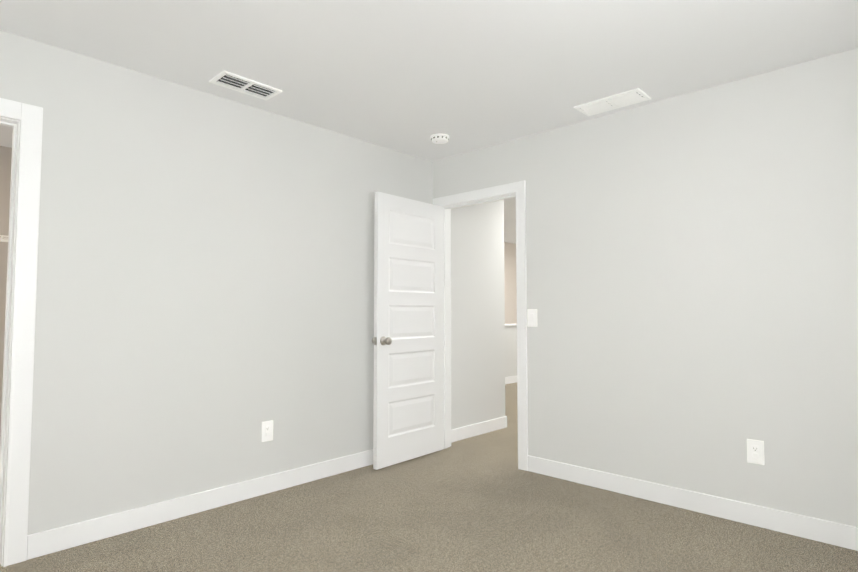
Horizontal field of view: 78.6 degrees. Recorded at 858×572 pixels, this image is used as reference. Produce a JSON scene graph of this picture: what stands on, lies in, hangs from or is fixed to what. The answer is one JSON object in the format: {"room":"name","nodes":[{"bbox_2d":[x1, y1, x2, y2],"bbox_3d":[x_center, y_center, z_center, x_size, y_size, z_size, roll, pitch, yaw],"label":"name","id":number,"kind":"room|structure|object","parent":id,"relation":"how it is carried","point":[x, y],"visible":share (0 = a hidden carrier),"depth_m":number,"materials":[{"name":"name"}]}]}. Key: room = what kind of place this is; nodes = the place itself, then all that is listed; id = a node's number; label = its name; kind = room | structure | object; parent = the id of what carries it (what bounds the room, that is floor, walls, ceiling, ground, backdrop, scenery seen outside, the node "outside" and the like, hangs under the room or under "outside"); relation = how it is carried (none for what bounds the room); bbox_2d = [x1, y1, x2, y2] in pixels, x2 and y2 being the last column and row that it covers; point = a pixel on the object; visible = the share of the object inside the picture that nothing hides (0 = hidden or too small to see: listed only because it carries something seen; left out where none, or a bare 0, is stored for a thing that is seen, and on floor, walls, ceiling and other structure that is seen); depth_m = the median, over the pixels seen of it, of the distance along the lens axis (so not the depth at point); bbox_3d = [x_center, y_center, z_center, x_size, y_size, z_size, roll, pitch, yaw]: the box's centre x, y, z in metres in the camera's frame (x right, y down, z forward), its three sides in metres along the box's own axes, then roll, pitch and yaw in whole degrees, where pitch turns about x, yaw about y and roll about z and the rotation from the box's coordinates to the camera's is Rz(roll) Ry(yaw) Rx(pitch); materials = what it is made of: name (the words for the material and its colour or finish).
{"room":"empty bedroom","nodes":[
{"label":"empty bedroom","id":0,"kind":"room"},
{"bbox_2d":[0,146,11,435],"bbox_3d":[-3.451,0.120,4.025,0.115,2.440,1.775,-3,-4,43],"label":"wall","id":1,"kind":"structure","parent":0,"point":[5,165],"depth_m":4.10,"materials":[{"name":"paint"}]},
{"bbox_2d":[0,235,7,241],"bbox_3d":[-3.336,-0.206,3.853,0.310,0.345,1.658,-3,-4,43],"label":"shelf","id":2,"kind":"object","parent":1,"relation":"attached to","point":[4,239],"visible":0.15,"depth_m":3.88,"materials":[{"name":"white plastic"}]},
{"bbox_2d":[0,30,504,534],"bbox_3d":[-0.887,0.099,3.597,0.115,2.440,4.670,-3,-4,43],"label":"wall","id":3,"kind":"structure","parent":0,"point":[204,298],"depth_m":3.04,"materials":[{"name":"grey paint"}]},
{"bbox_2d":[0,98,42,566],"bbox_3d":[-2.190,0.190,2.194,0.135,2.119,0.859,-3,-4,43],"label":"door frame","id":4,"kind":"structure","parent":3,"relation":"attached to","point":[15,124],"depth_m":2.43,"materials":[{"name":"white paint"}]},
{"bbox_2d":[27,449,372,559],"bbox_3d":[-0.910,1.257,3.421,0.013,0.110,2.755,-3,-4,43],"label":"baseboard","id":5,"kind":"structure","parent":3,"relation":"attached to","point":[46,542],"depth_m":2.91,"materials":[{"name":"white paint"}]},
{"bbox_2d":[261,420,272,441],"bbox_3d":[-1.021,0.919,3.321,0.012,0.126,0.080,-3,-4,43],"label":"outlet","id":6,"kind":"object","parent":3,"relation":"attached to","point":[267,430],"visible":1,"depth_m":3.32,"materials":[{"name":"white plastic"}]},
{"bbox_2d":[451,416,506,442],"bbox_3d":[0.448,1.327,4.860,0.013,0.110,0.941,-3,-4,43],"label":"baseboard","id":7,"kind":"structure","parent":3,"relation":"attached to","point":[468,431],"depth_m":4.86,"materials":[{"name":"white paint"}]},
{"bbox_2d":[0,382,857,571],"bbox_3d":[1.208,1.440,5.011,6.305,0.100,9.925,-3,-4,43],"label":"floor","id":8,"kind":"structure","parent":0,"point":[481,503],"depth_m":2.71,"materials":[{"name":"beige carpet"}]},
{"bbox_2d":[0,0,857,243],"bbox_3d":[1.208,-1.097,5.136,6.305,0.100,9.925,-3,-4,43],"label":"ceiling","id":9,"kind":"structure","parent":0,"point":[410,77],"depth_m":2.61,"materials":[{"name":"white paint"}]},
{"bbox_2d":[209,70,281,100],"bbox_3d":[-1.048,-1.145,3.012,0.185,0.020,0.355,-3,-4,43],"label":"ceiling vent","id":10,"kind":"object","parent":9,"relation":"in","point":[235,82],"visible":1,"depth_m":3.00,"materials":[{"name":"white metal"}]},
{"bbox_2d":[430,133,448,143],"bbox_3d":[0.081,-1.087,3.891,0.140,0.042,0.140,-3,-4,43],"label":"smoke detector","id":11,"kind":"object","parent":9,"relation":"attached to","point":[439,138],"visible":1,"depth_m":3.85,"materials":[{"name":"white plastic"}]},
{"bbox_2d":[574,88,650,115],"bbox_3d":[1.133,-1.134,3.252,0.410,0.020,0.200,-3,-4,43],"label":"ceiling vent","id":12,"kind":"object","parent":9,"relation":"in","point":[619,100],"visible":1,"depth_m":3.23,"materials":[{"name":"white metal"}]},
{"bbox_2d":[504,242,516,323],"bbox_3d":[-0.434,0.308,7.841,0.115,2.440,7.915,-3,-4,43],"label":"wall","id":13,"kind":"structure","parent":0,"point":[510,291],"depth_m":9.86,"materials":[{"name":"beige paint"}]},
{"bbox_2d":[505,325,516,383],"bbox_3d":[1.593,1.116,8.798,0.128,0.920,3.685,-3,-4,43],"label":"wall","id":14,"kind":"structure","parent":0,"point":[510,350],"depth_m":8.43,"materials":[{"name":"grey paint"}]},
{"bbox_2d":[432,48,857,526],"bbox_3d":[1.339,0.086,3.331,3.490,2.440,0.115,-3,-4,43],"label":"wall","id":15,"kind":"structure","parent":0,"point":[692,274],"depth_m":3.02,"materials":[{"name":"grey paint"}]},
{"bbox_2d":[372,192,443,469],"bbox_3d":[-0.137,0.325,4.093,0.177,2.008,0.777,-2,-4,41],"label":"entry door","id":16,"kind":"structure","parent":15,"relation":"in","point":[408,343],"depth_m":4.04,"materials":[{"name":"white paint"}]},
{"bbox_2d":[433,180,527,470],"bbox_3d":[0.418,0.293,4.189,0.926,2.111,0.155,-3,-4,43],"label":"door frame","id":17,"kind":"structure","parent":15,"relation":"attached to","point":[518,188],"depth_m":3.90,"materials":[{"name":"white paint"}]},
{"bbox_2d":[527,309,536,326],"bbox_3d":[0.746,0.231,3.796,0.083,0.127,0.012,-3,-4,43],"label":"light switch","id":18,"kind":"object","parent":15,"relation":"attached to","point":[531,317],"visible":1,"depth_m":3.79,"materials":[{"name":"white plastic"}]},
{"bbox_2d":[528,455,857,550],"bbox_3d":[1.638,1.231,2.903,2.546,0.110,0.013,-3,-4,43],"label":"baseboard","id":19,"kind":"structure","parent":15,"relation":"attached to","point":[825,531],"depth_m":2.95,"materials":[{"name":"white paint"}]},
{"bbox_2d":[747,439,764,464],"bbox_3d":[1.751,0.890,2.815,0.080,0.126,0.012,-3,-4,43],"label":"outlet","id":20,"kind":"object","parent":15,"relation":"attached to","point":[755,451],"visible":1,"depth_m":2.81,"materials":[{"name":"white plastic"}]}
]}

